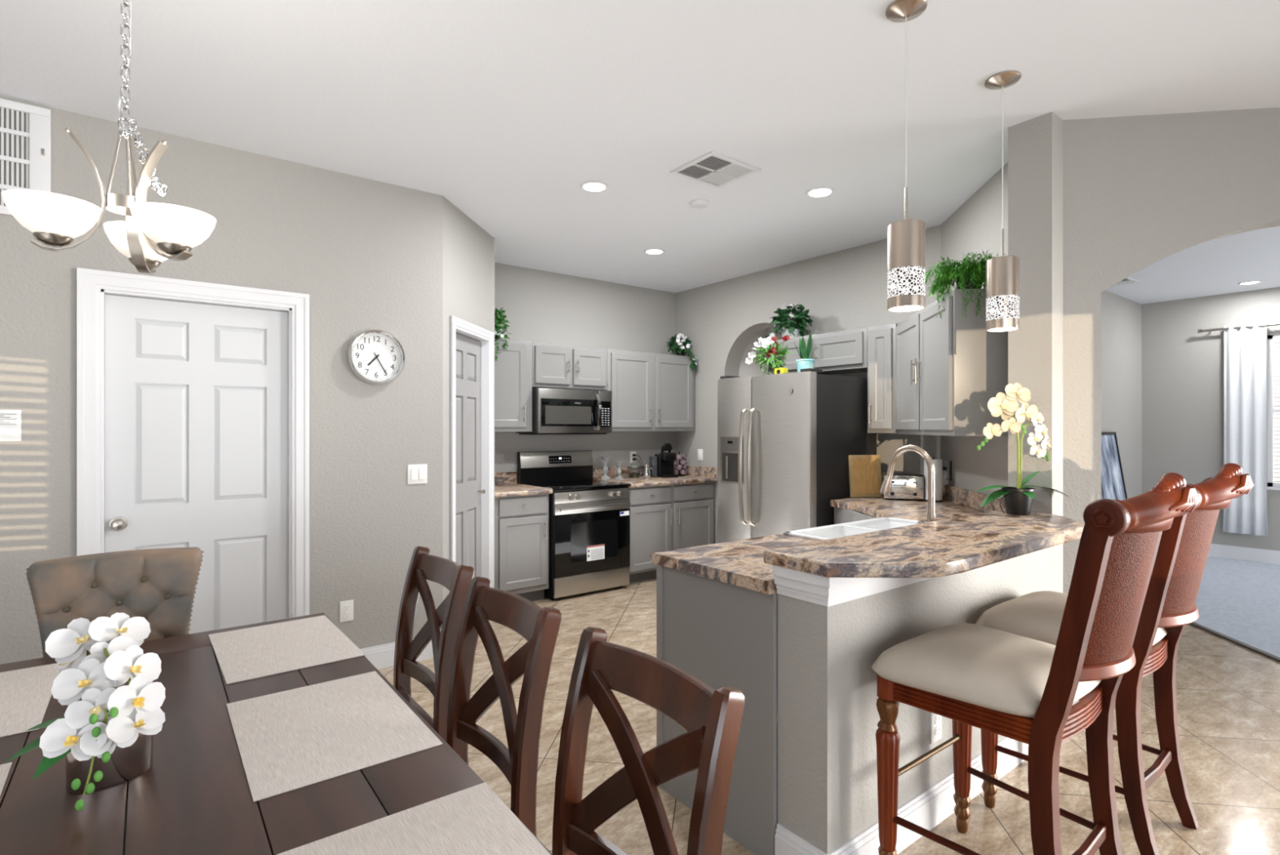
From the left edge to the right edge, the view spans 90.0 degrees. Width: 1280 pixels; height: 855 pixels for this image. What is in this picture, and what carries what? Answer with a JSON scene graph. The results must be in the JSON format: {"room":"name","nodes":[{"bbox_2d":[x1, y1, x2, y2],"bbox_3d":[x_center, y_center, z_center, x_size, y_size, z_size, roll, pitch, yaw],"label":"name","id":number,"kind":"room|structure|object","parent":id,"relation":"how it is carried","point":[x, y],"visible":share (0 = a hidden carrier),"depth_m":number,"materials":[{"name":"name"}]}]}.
{"room":"dining area and kitchen","nodes":[
{"label":"dining area and kitchen","id":0,"kind":"room"},
{"bbox_2d":[0,95,442,664],"bbox_3d":[-3.140,-0.020,2.567,4.744,2.840,0.120,0,0,-37],"label":"wall","id":1,"kind":"structure","parent":0,"point":[366,254],"depth_m":3.49,"materials":[{"name":"grey paint"}]},
{"bbox_2d":[0,409,21,440],"bbox_3d":[-2.802,-0.012,2.748,0.210,0.136,0.002,0,0,-37],"label":"notice","id":2,"kind":"object","parent":1,"relation":"attached to","point":[10,420],"visible":1,"depth_m":2.79,"materials":[{"name":"white paper"}]},
{"bbox_2d":[0,417,16,424],"bbox_3d":[-2.801,-0.040,2.748,0.180,0.048,0.001,0,0,-38],"label":"print","id":3,"kind":"object","parent":2,"relation":"attached to","point":[3,420],"depth_m":2.79,"materials":[{"name":"grey"}]},
{"bbox_2d":[0,98,51,215],"bbox_3d":[-2.883,-1.175,2.674,0.624,0.496,0.022,0,0,-37],"label":"air vent","id":4,"kind":"object","parent":1,"relation":"in","point":[25,130],"visible":0.7,"depth_m":2.81,"materials":[{"name":"white paint"}]},
{"bbox_2d":[76,267,309,617],"bbox_3d":[-2.218,0.335,3.248,0.955,2.130,0.122,0,0,-37],"label":"trim","id":5,"kind":"structure","parent":1,"relation":"attached to","point":[92,285],"depth_m":3.07,"materials":[{"name":"white paint"}]},
{"bbox_2d":[104,294,288,633],"bbox_3d":[-2.212,0.381,3.240,0.765,2.023,0.101,0,0,-37],"label":"door","id":6,"kind":"structure","parent":1,"relation":"in","point":[196,395],"depth_m":3.25,"materials":[{"name":"white paint"}]},
{"bbox_2d":[339,599,353,622],"bbox_3d":[-1.659,1.033,3.621,0.072,0.116,0.009,0,0,-37],"label":"wall outlet","id":7,"kind":"object","parent":1,"relation":"attached to","point":[346,607],"visible":1,"depth_m":3.62,"materials":[{"name":"white plastic"}]},
{"bbox_2d":[346,328,405,384],"bbox_3d":[-1.521,-0.412,3.700,0.320,0.320,0.049,0,0,-37],"label":"wall clock","id":8,"kind":"object","parent":1,"relation":"attached to","point":[375,356],"visible":1,"depth_m":3.71,"materials":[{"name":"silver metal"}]},
{"bbox_2d":[360,638,433,669],"bbox_3d":[-1.506,1.333,3.776,0.828,0.135,0.077,0,0,-37],"label":"baseboard","id":9,"kind":"structure","parent":1,"relation":"attached to","point":[380,656],"depth_m":3.74,"materials":[{"name":"white paint"}]},
{"bbox_2d":[407,463,426,484],"bbox_3d":[-1.343,0.276,3.864,0.118,0.118,0.009,0,0,-37],"label":"light switch","id":10,"kind":"object","parent":1,"relation":"attached to","point":[416,473],"visible":1,"depth_m":3.86,"materials":[{"name":"white plastic"}]},
{"bbox_2d":[442,195,493,600],"bbox_3d":[-1.218,-0.020,4.410,0.110,2.840,0.885,0,0,8],"label":"wall","id":11,"kind":"structure","parent":0,"point":[467,247],"depth_m":4.16,"materials":[{"name":"grey paint"}]},
{"bbox_2d":[455,333,484,577],"bbox_3d":[-1.203,0.379,4.428,0.085,2.027,0.591,0,0,8],"label":"door","id":12,"kind":"structure","parent":11,"relation":"in","point":[468,350],"depth_m":4.50,"materials":[{"name":"grey paint"}]},
{"bbox_2d":[449,315,493,587],"bbox_3d":[-1.200,0.344,4.427,0.122,2.113,0.731,0,0,7],"label":"trim","id":13,"kind":"structure","parent":11,"relation":"attached to","point":[458,326],"depth_m":4.72,"materials":[{"name":"white paint"}]},
{"bbox_2d":[493,236,494,587],"bbox_3d":[-1.384,-0.020,5.114,0.110,2.840,0.800,0,0,-37],"label":"wall","id":14,"kind":"structure","parent":0,"point":[493,237],"depth_m":4.83,"materials":[{"name":"grey paint"}]},
{"bbox_2d":[494,262,675,483],"bbox_3d":[-0.572,-0.020,6.166,2.600,2.840,0.120,0,0,-37],"label":"wall","id":15,"kind":"structure","parent":0,"point":[540,306],"depth_m":6.11,"materials":[{"name":"grey paint"}]},
{"bbox_2d":[494,471,516,484],"bbox_3d":[-1.299,0.435,5.515,0.508,0.100,0.023,0,0,-38],"label":"backsplash","id":16,"kind":"structure","parent":15,"relation":"attached to","point":[501,477],"depth_m":5.60,"materials":[{"name":"stone"}]},
{"bbox_2d":[494,338,532,431],"bbox_3d":[-1.191,-0.351,5.370,0.498,0.758,0.386,0,0,-37],"label":"upper cabinet","id":17,"kind":"object","parent":15,"relation":"attached to","point":[513,366],"visible":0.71,"depth_m":5.29,"materials":[{"name":"grey paint"}]},
{"bbox_2d":[494,307,511,360],"bbox_3d":[-1.181,-0.770,5.278,0.260,0.458,0.266,0,0,-37],"label":"trailing ivy","id":18,"kind":"object","parent":17,"relation":"on","point":[499,332],"visible":0.59,"depth_m":5.25,"materials":[{"name":"green"}]},
{"bbox_2d":[532,342,607,390],"bbox_3d":[-0.688,-0.541,5.757,0.768,0.378,0.386,0,0,-37],"label":"upper cabinet","id":19,"kind":"object","parent":15,"relation":"attached to","point":[554,366],"visible":0.89,"depth_m":5.61,"materials":[{"name":"grey paint"}]},
{"bbox_2d":[515,387,612,434],"bbox_3d":[-0.661,-0.143,5.723,0.754,0.397,0.464,0,0,-37],"label":"microwave","id":20,"kind":"object","parent":19,"relation":"attached to","point":[554,411],"visible":0.98,"depth_m":5.55,"materials":[{"name":"grey"}]},
{"bbox_2d":[607,348,694,431],"bbox_3d":[0.047,-0.351,6.321,1.080,0.758,0.386,0,0,-37],"label":"upper cabinet","id":21,"kind":"object","parent":15,"relation":"attached to","point":[651,391],"visible":0.91,"depth_m":6.16,"materials":[{"name":"grey paint"}]},
{"bbox_2d":[666,333,697,370],"bbox_3d":[0.407,-0.769,6.501,0.302,0.387,0.288,0,0,-37],"label":"flower spray","id":22,"kind":"object","parent":21,"relation":"on","point":[679,349],"visible":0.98,"depth_m":6.47,"materials":[{"name":"green plant"}]},
{"bbox_2d":[592,464,717,478],"bbox_3d":[0.139,0.435,6.225,1.094,0.100,0.648,0,0,-38],"label":"backsplash","id":23,"kind":"structure","parent":15,"relation":"attached to","point":[704,471],"depth_m":6.38,"materials":[{"name":"stone"}]},
{"bbox_2d":[0,0,1279,304],"bbox_3d":[1.833,-1.490,3.360,13.600,0.100,9.700,0,0,-37],"label":"ceiling","id":24,"kind":"structure","parent":0,"point":[501,110],"depth_m":2.73,"materials":[{"name":"white paint"}]},
{"bbox_2d":[0,0,216,274],"bbox_3d":[-1.235,-0.916,1.510,0.379,1.046,0.369,0,0,-37],"label":"chandelier","id":25,"kind":"object","parent":24,"relation":"hanging from","point":[151,234],"visible":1,"depth_m":1.47,"materials":[{"name":"glass"}]},
{"bbox_2d":[579,181,608,193],"bbox_3d":[-0.272,-1.435,3.815,0.172,0.008,0.172,0,0,-37],"label":"recessed light","id":26,"kind":"object","parent":24,"relation":"in","point":[595,187],"visible":1,"depth_m":3.81,"materials":[{"name":"white paint"}]},
{"bbox_2d":[644,248,665,255],"bbox_3d":[0.117,-1.435,5.212,0.172,0.008,0.172,0,0,-37],"label":"recessed light","id":27,"kind":"object","parent":24,"relation":"in","point":[654,251],"visible":1,"depth_m":5.21,"materials":[{"name":"white paint"}]},
{"bbox_2d":[689,199,709,208],"bbox_3d":[0.378,-1.428,4.085,0.124,0.022,0.124,0,0,-37],"label":"smoke detector","id":28,"kind":"object","parent":24,"relation":"attached to","point":[697,203],"visible":1,"depth_m":4.05,"materials":[{"name":"white paint"}]},
{"bbox_2d":[669,151,761,188],"bbox_3d":[0.421,-1.433,3.575,0.380,0.011,0.340,0,0,-37],"label":"ceiling vent","id":29,"kind":"object","parent":24,"relation":"in","point":[713,169],"visible":1,"depth_m":3.56,"materials":[{"name":"white paint"}]},
{"bbox_2d":[805,186,834,198],"bbox_3d":[1.098,-1.435,3.906,0.172,0.008,0.172,0,0,-37],"label":"recessed light","id":30,"kind":"object","parent":24,"relation":"in","point":[820,192],"visible":1,"depth_m":3.90,"materials":[{"name":"white paint"}]},
{"bbox_2d":[885,0,927,311],"bbox_3d":[0.912,-0.924,2.194,0.132,1.030,0.132,0,0,-37],"label":"pendant light","id":31,"kind":"object","parent":24,"relation":"hanging from","point":[906,237],"visible":1,"depth_m":2.15,"materials":[{"name":"silver metal"}]},
{"bbox_2d":[891,305,921,309],"bbox_3d":[0.912,-0.419,2.194,0.112,0.003,0.112,0,0,-38],"label":"diffuser","id":32,"kind":"object","parent":31,"relation":"attached to","point":[893,307],"depth_m":2.21,"materials":[{"name":"white"}]},
{"bbox_2d":[984,71,1021,331],"bbox_3d":[1.497,-0.923,2.642,0.132,1.032,0.132,0,0,-37],"label":"pendant light","id":33,"kind":"object","parent":24,"relation":"hanging from","point":[1002,273],"visible":1,"depth_m":2.60,"materials":[{"name":"silver metal"}]},
{"bbox_2d":[1113,276,1139,285],"bbox_3d":[4.711,-1.433,6.262,0.340,0.011,0.200,0,0,-37],"label":"ceiling vent","id":34,"kind":"object","parent":24,"relation":"in","point":[1127,280],"visible":0.57,"depth_m":6.27,"materials":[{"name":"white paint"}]},
{"bbox_2d":[738,325,782,377],"bbox_3d":[1.672,-0.020,6.577,1.340,2.840,3.600,0,0,-37],"label":"wall","id":35,"kind":"structure","parent":0,"point":[752,369],"depth_m":7.59,"materials":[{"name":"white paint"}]},
{"bbox_2d":[675,225,940,543],"bbox_3d":[1.333,-0.020,5.737,0.200,2.840,2.880,0,0,-37],"label":"wall","id":36,"kind":"structure","parent":0,"point":[846,289],"depth_m":5.67,"materials":[{"name":"grey paint"}]},
{"bbox_2d":[768,327,867,374],"bbox_3d":[1.467,-0.585,5.079,0.386,0.290,0.928,0,0,-37],"label":"upper cabinet","id":37,"kind":"object","parent":36,"relation":"attached to","point":[842,352],"visible":0.49,"depth_m":4.85,"materials":[{"name":"grey paint"}]},
{"bbox_2d":[760,303,813,344],"bbox_3d":[1.230,-0.855,5.357,0.335,0.346,0.468,0,0,-37],"label":"potted flowers","id":38,"kind":"object","parent":37,"relation":"on","point":[792,326],"visible":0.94,"depth_m":5.28,"materials":[{"name":"green plant"}]},
{"bbox_2d":[867,323,897,432],"bbox_3d":[1.819,-0.348,4.620,0.386,0.764,0.222,0,0,-37],"label":"upper cabinet","id":39,"kind":"object","parent":36,"relation":"attached to","point":[881,339],"visible":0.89,"depth_m":4.53,"materials":[{"name":"grey paint"}]},
{"bbox_2d":[942,483,1005,511],"bbox_3d":[2.025,0.435,4.032,0.218,0.101,1.569,0,0,-2],"label":"backsplash","id":40,"kind":"structure","parent":36,"relation":"attached to","point":[972,499],"depth_m":3.94,"materials":[{"name":"stone"}]},
{"bbox_2d":[377,577,1279,854],"bbox_3d":[1.925,1.450,3.241,13.600,0.100,10.000,0,0,-37],"label":"floor","id":41,"kind":"structure","parent":0,"point":[1228,692],"depth_m":2.75,"materials":[{"name":"tile"}]},
{"bbox_2d":[25,546,204,657],"bbox_3d":[-1.647,0.908,2.023,0.500,0.985,0.355,0,0,-37],"label":"tufted chair","id":42,"kind":"object","parent":41,"relation":"on","point":[157,585],"visible":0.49,"depth_m":2.07,"materials":[{"name":"grey fabric"}]},
{"bbox_2d":[0,612,552,854],"bbox_3d":[-0.894,1.020,1.113,1.027,0.760,2.015,0,0,-37],"label":"dining table","id":43,"kind":"object","parent":41,"relation":"on","point":[195,797],"visible":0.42,"depth_m":1.12,"materials":[{"name":"brown wood"}]},
{"bbox_2d":[0,761,12,795],"bbox_3d":[-1.178,0.638,0.930,0.330,0.002,0.486,0,0,-38],"label":"placemat","id":44,"kind":"object","parent":43,"relation":"on","point":[5,767],"visible":1,"depth_m":1.18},
{"bbox_2d":[0,662,61,737],"bbox_3d":[-1.556,0.638,1.453,0.330,0.002,0.486,0,0,-37],"label":"placemat","id":45,"kind":"object","parent":43,"relation":"on","point":[25,694],"visible":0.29,"depth_m":1.52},
{"bbox_2d":[4,612,165,810],"bbox_3d":[-0.963,0.498,1.147,0.221,0.283,0.227,0,0,-19],"label":"centrepiece","id":46,"kind":"object","parent":43,"relation":"on","point":[114,747],"visible":1,"depth_m":1.12,"materials":[{"name":"white plant"}]},
{"bbox_2d":[208,614,365,684],"bbox_3d":[-1.054,0.638,1.891,0.330,0.002,0.486,0,0,-38],"label":"placemat","id":47,"kind":"object","parent":43,"relation":"on","point":[261,651],"visible":1,"depth_m":1.86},
{"bbox_2d":[226,671,442,801],"bbox_3d":[-0.679,0.638,1.389,0.330,0.002,0.486,0,0,-37],"label":"placemat","id":48,"kind":"object","parent":43,"relation":"on","point":[292,739],"visible":1,"depth_m":1.34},
{"bbox_2d":[276,782,551,854],"bbox_3d":[-0.267,0.638,0.860,0.330,0.002,0.486,0,0,-37],"label":"placemat","id":49,"kind":"object","parent":43,"relation":"on","point":[474,820],"visible":1,"depth_m":1.01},
{"bbox_2d":[393,545,474,741],"bbox_3d":[-0.855,0.919,2.054,0.521,0.976,0.443,0,0,-37],"label":"dining chair","id":50,"kind":"object","parent":41,"relation":"on","point":[424,566],"visible":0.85,"depth_m":2.18,"materials":[{"name":"brown wood"}]},
{"bbox_2d":[446,576,561,836],"bbox_3d":[-0.518,0.919,1.571,0.521,0.976,0.443,0,0,-37],"label":"dining chair","id":51,"kind":"object","parent":41,"relation":"on","point":[539,626],"visible":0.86,"depth_m":1.66,"materials":[{"name":"brown wood"}]},
{"bbox_2d":[494,493,548,600],"bbox_3d":[-1.103,0.964,5.257,0.500,0.872,0.658,0,0,-37],"label":"base cabinet","id":52,"kind":"object","parent":41,"relation":"on","point":[521,522],"visible":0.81,"depth_m":5.04,"materials":[{"name":"grey paint"}]},
{"bbox_2d":[494,471,552,497],"bbox_3d":[-1.104,0.456,5.262,0.508,0.142,0.663,0,0,-37],"label":"countertop","id":53,"kind":"structure","parent":52,"relation":"on","point":[505,482],"depth_m":5.22,"materials":[{"name":"stone"}]},
{"bbox_2d":[517,449,631,599],"bbox_3d":[-0.569,0.805,5.615,0.764,1.190,0.707,0,0,-37],"label":"range","id":54,"kind":"object","parent":41,"relation":"on","point":[589,518],"visible":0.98,"depth_m":5.42,"materials":[{"name":"silver metal"}]},
{"bbox_2d":[520,479,631,491],"bbox_3d":[-0.563,0.496,5.607,0.764,0.020,0.598,0,0,-38],"label":"cooktop","id":55,"kind":"object","parent":54,"relation":"in","point":[557,485],"depth_m":5.52,"materials":[{"name":"black glass"}]},
{"bbox_2d":[587,547,603,559],"bbox_3d":[-0.373,1.054,5.380,0.158,0.083,0.001,0,0,-38],"label":"print","id":56,"kind":"object","parent":54,"relation":"attached to","point":[593,553],"depth_m":5.38,"materials":[{"name":"grey"}]},
{"bbox_2d":[551,626,744,854],"bbox_3d":[-0.153,0.919,1.095,0.521,0.976,0.443,0,0,-37],"label":"dining chair","id":57,"kind":"object","parent":41,"relation":"on","point":[711,717],"visible":1,"depth_m":1.23,"materials":[{"name":"brown wood"}]},
{"bbox_2d":[628,481,715,582],"bbox_3d":[0.149,0.964,6.217,1.090,0.872,0.658,0,0,-37],"label":"base cabinet","id":58,"kind":"object","parent":41,"relation":"on","point":[666,517],"visible":0.66,"depth_m":5.92,"materials":[{"name":"grey paint"}]},
{"bbox_2d":[592,464,717,488],"bbox_3d":[0.144,0.456,6.219,1.094,0.142,0.663,0,0,-37],"label":"countertop","id":59,"kind":"structure","parent":58,"relation":"on","point":[695,474],"depth_m":6.21,"materials":[{"name":"stone"}]},
{"bbox_2d":[600,456,610,479],"bbox_3d":[-0.329,0.378,6.088,0.102,0.215,0.102,0,0,-37],"label":"candle holder","id":60,"kind":"object","parent":59,"relation":"on","point":[605,460],"visible":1,"depth_m":6.07,"materials":[{"name":"clear glass"}]},
{"bbox_2d":[613,461,624,479],"bbox_3d":[-0.199,0.403,6.124,0.096,0.165,0.096,0,0,-37],"label":"candle holder","id":61,"kind":"object","parent":59,"relation":"on","point":[619,464],"visible":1,"depth_m":6.11,"materials":[{"name":"clear glass"}]},
{"bbox_2d":[628,465,639,477],"bbox_3d":[-0.055,0.426,6.298,0.116,0.119,0.116,0,0,-37],"label":"storage jar","id":62,"kind":"object","parent":59,"relation":"on","point":[634,471],"visible":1,"depth_m":6.25,"materials":[{"name":"clear glass"}]},
{"bbox_2d":[642,462,652,478],"bbox_3d":[0.073,0.410,6.227,0.096,0.151,0.080,0,0,-3],"label":"creamer pitcher","id":63,"kind":"object","parent":59,"relation":"on","point":[646,473],"visible":1,"depth_m":6.20,"materials":[{"name":"silver metal"}]},
{"bbox_2d":[648,443,678,477],"bbox_3d":[0.234,0.317,6.396,0.230,0.338,0.255,0,0,-19],"label":"coffee maker","id":64,"kind":"object","parent":59,"relation":"on","point":[662,464],"visible":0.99,"depth_m":6.37,"materials":[{"name":"black plastic"}]},
{"bbox_2d":[674,451,686,475],"bbox_3d":[0.402,0.363,6.523,0.154,0.245,0.154,0,0,-37],"label":"pod carousel","id":65,"kind":"object","parent":59,"relation":"on","point":[679,455],"visible":0.84,"depth_m":6.47,"materials":[{"name":"black metal"}]},
{"bbox_2d":[656,564,777,854],"bbox_3d":[0.855,0.964,2.757,1.556,0.872,0.605,0,0,-37],"label":"base cabinet","id":66,"kind":"object","parent":41,"relation":"on","point":[718,633],"visible":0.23,"depth_m":2.17,"materials":[{"name":"grey"}]},
{"bbox_2d":[650,483,1005,594],"bbox_3d":[1.161,0.456,3.423,2.886,0.142,1.293,0,0,-37],"label":"countertop","id":67,"kind":"structure","parent":66,"relation":"on","point":[740,562],"depth_m":2.65,"materials":[{"name":"stone"}]},
{"bbox_2d":[782,516,924,540],"bbox_3d":[1.137,0.557,2.986,0.840,0.167,0.495,0,0,-37],"label":"sink","id":68,"kind":"object","parent":67,"relation":"in","point":[834,531],"visible":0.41,"depth_m":3.11,"materials":[{"name":"white"}]},
{"bbox_2d":[801,526,872,538],"bbox_3d":[0.962,0.560,2.883,0.376,0.161,0.385,0,0,-38],"label":"basin","id":69,"kind":"object","parent":68,"relation":"in","point":[828,532],"depth_m":3.07,"materials":[{"name":"white"}]},
{"bbox_2d":[851,520,917,529],"bbox_3d":[1.282,0.560,3.129,0.376,0.161,0.385,0,0,-38],"label":"basin","id":70,"kind":"object","parent":68,"relation":"in","point":[872,524],"depth_m":3.31,"materials":[{"name":"white"}]},
{"bbox_2d":[848,454,882,497],"bbox_3d":[1.580,0.335,4.493,0.230,0.295,0.052,0,0,-5],"label":"cutting board","id":71,"kind":"object","parent":67,"relation":"on","point":[864,470],"visible":1,"depth_m":4.48,"materials":[{"name":"brown wood"}]},
{"bbox_2d":[881,472,924,499],"bbox_3d":[1.797,0.393,4.375,0.270,0.169,0.197,0,0,18],"label":"toaster","id":72,"kind":"object","parent":67,"relation":"on","point":[904,485],"visible":0.87,"depth_m":4.30,"materials":[{"name":"silver metal"}]},
{"bbox_2d":[879,444,935,523],"bbox_3d":[1.209,0.274,2.901,0.102,0.400,0.274,0,0,-37],"label":"faucet","id":73,"kind":"object","parent":67,"relation":"on","point":[886,486],"visible":0.77,"depth_m":2.85,"materials":[{"name":"silver metal"}]},
{"bbox_2d":[923,457,943,502],"bbox_3d":[1.962,0.340,4.285,0.124,0.290,0.124,0,0,-37],"label":"paper towel roll","id":74,"kind":"object","parent":67,"relation":"on","point":[937,462],"visible":0.5,"depth_m":4.23,"materials":[{"name":"white paper"}]},
{"bbox_2d":[717,368,876,542],"bbox_3d":[1.142,0.499,4.823,0.866,1.802,0.884,0,0,-37],"label":"refrigerator","id":75,"kind":"object","parent":41,"relation":"on","point":[785,441],"visible":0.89,"depth_m":4.51,"materials":[{"name":"grey"}]},
{"bbox_2d":[745,334,793,374],"bbox_3d":[0.990,-0.534,4.789,0.301,0.317,0.351,0,0,-11],"label":"flower arrangement","id":76,"kind":"object","parent":75,"relation":"on","point":[766,342],"visible":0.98,"depth_m":4.78,"materials":[{"name":"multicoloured plant"}]},
{"bbox_2d":[794,333,816,372],"bbox_3d":[1.161,-0.527,4.499,0.130,0.292,0.134,0,0,-37],"label":"snake plant","id":77,"kind":"object","parent":75,"relation":"on","point":[805,351],"visible":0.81,"depth_m":4.46,"materials":[{"name":"green plant"}]},
{"bbox_2d":[834,506,875,524],"bbox_3d":[1.487,0.964,4.262,0.377,0.872,1.333,0,0,23],"label":"base cabinet","id":78,"kind":"object","parent":41,"relation":"on","point":[842,515],"visible":0.04,"depth_m":4.17,"materials":[{"name":"grey paint"}]},
{"bbox_2d":[871,472,1200,854],"bbox_3d":[1.125,0.757,1.839,0.579,1.296,0.736,0,0,-37],"label":"bar stool","id":79,"kind":"object","parent":41,"relation":"on","point":[1015,686],"visible":1,"depth_m":1.71,"materials":[{"name":"wood"}]},
{"bbox_2d":[871,622,1101,717],"bbox_3d":[1.051,0.693,1.936,0.579,0.105,0.492,0,0,-38],"label":"seat cushion","id":80,"kind":"object","parent":79,"relation":"on","point":[1005,673],"depth_m":1.80,"materials":[{"name":"beige fabric"}]},
{"bbox_2d":[975,462,1253,854],"bbox_3d":[1.669,0.757,2.269,0.579,1.296,0.736,0,0,-37],"label":"bar stool","id":81,"kind":"object","parent":41,"relation":"on","point":[1169,605],"visible":0.59,"depth_m":2.05,"materials":[{"name":"wood"}]},
{"bbox_2d":[975,590,1166,644],"bbox_3d":[1.595,0.693,2.365,0.579,0.105,0.492,0,0,-38],"label":"seat cushion","id":82,"kind":"object","parent":81,"relation":"on","point":[1037,615],"depth_m":2.29,"materials":[{"name":"beige fabric"}]},
{"bbox_2d":[1190,622,1279,662],"bbox_3d":[3.982,1.393,4.842,0.040,0.014,2.600,0,0,8],"label":"trim","id":83,"kind":"structure","parent":41,"relation":"on","point":[1194,624],"depth_m":4.16,"materials":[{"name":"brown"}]},
{"bbox_2d":[777,546,1052,853],"bbox_3d":[1.159,0.917,2.483,1.662,0.966,0.190,0,0,-37],"label":"wall","id":84,"kind":"structure","parent":0,"point":[828,717],"depth_m":2.02,"materials":[{"name":"grey paint"}]},
{"bbox_2d":[772,564,933,606],"bbox_3d":[1.157,0.481,2.463,1.690,0.094,0.216,0,0,-37],"label":"trim","id":85,"kind":"structure","parent":84,"relation":"attached to","point":[812,588],"depth_m":1.96,"materials":[{"name":"white paint"}]},
{"bbox_2d":[774,736,1028,854],"bbox_3d":[1.208,1.333,2.510,1.806,0.135,0.204,0,0,-37],"label":"baseboard","id":86,"kind":"structure","parent":84,"relation":"attached to","point":[931,806],"depth_m":2.19,"materials":[{"name":"white paint"}]},
{"bbox_2d":[763,509,1084,577],"bbox_3d":[1.204,0.411,2.388,1.705,0.043,0.453,0,0,-37],"label":"countertop","id":87,"kind":"structure","parent":84,"relation":"on","point":[957,544],"depth_m":2.11,"materials":[{"name":"stone"}]},
{"bbox_2d":[977,382,1069,515],"bbox_3d":[1.734,0.090,2.908,0.367,0.598,0.226,0,0,-28],"label":"potted orchid","id":88,"kind":"object","parent":87,"relation":"on","point":[1018,500],"visible":1,"depth_m":2.91,"materials":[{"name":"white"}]},
{"bbox_2d":[930,711,942,743],"bbox_3d":[1.056,1.055,2.279,0.072,0.116,0.009,0,0,-37],"label":"wall outlet","id":89,"kind":"object","parent":84,"relation":"attached to","point":[935,719],"visible":0.91,"depth_m":2.27,"materials":[{"name":"white plastic"}]},
{"bbox_2d":[940,161,1008,512],"bbox_3d":[2.097,-0.020,3.822,0.120,2.840,1.420,0,0,8],"label":"wall","id":90,"kind":"structure","parent":0,"point":[975,226],"depth_m":3.86,"materials":[{"name":"grey paint"}]},
{"bbox_2d":[942,460,951,479],"bbox_3d":[2.086,0.285,4.406,0.052,0.132,0.187,0,0,8],"label":"wall outlet","id":91,"kind":"object","parent":90,"relation":"attached to","point":[948,464],"visible":0.85,"depth_m":4.36,"materials":[{"name":"grey"}]},
{"bbox_2d":[895,288,1008,435],"bbox_3d":[1.845,-0.343,3.872,0.386,0.765,1.110,0,0,8],"label":"upper cabinet","id":92,"kind":"object","parent":90,"relation":"attached to","point":[948,368],"visible":0.92,"depth_m":3.36,"materials":[{"name":"grey paint"}]},
{"bbox_2d":[924,248,1005,318],"bbox_3d":[1.768,-0.747,3.470,0.443,0.405,0.500,0,0,14],"label":"fern","id":93,"kind":"object","parent":92,"relation":"on","point":[967,275],"visible":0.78,"depth_m":3.39,"materials":[{"name":"green plant"}]},
{"bbox_2d":[955,271,982,288],"bbox_3d":[1.788,-0.781,3.477,0.140,0.110,0.140,0,0,-38],"label":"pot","id":94,"kind":"object","parent":92,"relation":"on","point":[957,281],"depth_m":3.43,"materials":[{"name":"white"}]},
{"bbox_2d":[1008,111,1062,592],"bbox_3d":[1.931,-0.020,3.120,0.337,2.840,0.260,0,0,-37],"label":"wall column","id":95,"kind":"structure","parent":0,"point":[1035,145],"depth_m":2.97,"materials":[{"name":"grey paint"}]},
{"bbox_2d":[1101,290,1142,497],"bbox_3d":[4.077,-0.020,6.153,4.640,2.840,0.100,0,0,-37],"label":"wall","id":96,"kind":"structure","parent":0,"point":[1121,317],"depth_m":7.07,"materials":[{"name":"grey paint"}]},
{"bbox_2d":[1062,107,1279,593],"bbox_3d":[3.272,-0.020,2.892,2.600,2.840,0.140,0,0,8],"label":"wall","id":97,"kind":"structure","parent":0,"point":[1139,192],"depth_m":2.96,"materials":[{"name":"grey paint"}]},
{"bbox_2d":[1142,287,1279,551],"bbox_3d":[7.246,-0.020,5.686,0.120,2.840,4.600,0,0,-37],"label":"wall","id":98,"kind":"structure","parent":0,"point":[1183,367],"depth_m":7.06,"materials":[{"name":"grey paint"}]},
{"bbox_2d":[1197,322,1279,333],"bbox_3d":[6.690,-1.053,6.226,0.105,0.042,1.934,0,0,-37],"label":"curtain rod","id":99,"kind":"object","parent":98,"relation":"attached to","point":[1199,331],"visible":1,"depth_m":6.72,"materials":[{"name":"silver metal"}]},
{"bbox_2d":[1222,320,1267,535],"bbox_3d":[6.305,0.003,6.672,0.047,2.195,0.346,0,0,-37],"label":"curtain","id":100,"kind":"object","parent":99,"relation":"hanging from","point":[1245,349],"visible":0.94,"depth_m":6.66,"materials":[{"name":"white fabric"}]},
{"bbox_2d":[1207,543,1279,564],"bbox_3d":[5.327,1.325,4.434,4.450,0.150,4.150,0,0,-37],"label":"baseboard","id":101,"kind":"structure","parent":98,"relation":"attached to","point":[1261,555],"depth_m":6.72,"materials":[{"name":"white paint"}]},
{"bbox_2d":[1266,333,1279,489],"bbox_3d":[6.834,-0.165,6.189,0.120,1.590,1.140,0,0,-37],"label":"window","id":102,"kind":"structure","parent":98,"relation":"in","point":[1273,340],"depth_m":6.59,"materials":[{"name":"glass"}]},
{"bbox_2d":[1273,342,1279,481],"bbox_3d":[6.832,-0.165,6.188,0.023,1.434,1.010,0,0,-38],"label":"blind","id":103,"kind":"object","parent":102,"relation":"attached to","point":[1275,411],"depth_m":6.57,"materials":[{"name":"white plastic"}]},
{"bbox_2d":[1193,555,1279,657],"bbox_3d":[5.885,1.394,4.610,5.450,0.012,4.550,0,0,-37],"label":"carpet","id":104,"kind":"structure","parent":0,"point":[1237,599],"depth_m":5.16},
{"bbox_2d":[1101,431,1127,500],"bbox_3d":[4.639,0.713,6.356,1.100,1.350,0.225,0,0,-37],"label":"framed artwork","id":105,"kind":"object","parent":104,"relation":"on","point":[1113,482],"visible":0.28,"depth_m":6.56,"materials":[{"name":"black plastic"}]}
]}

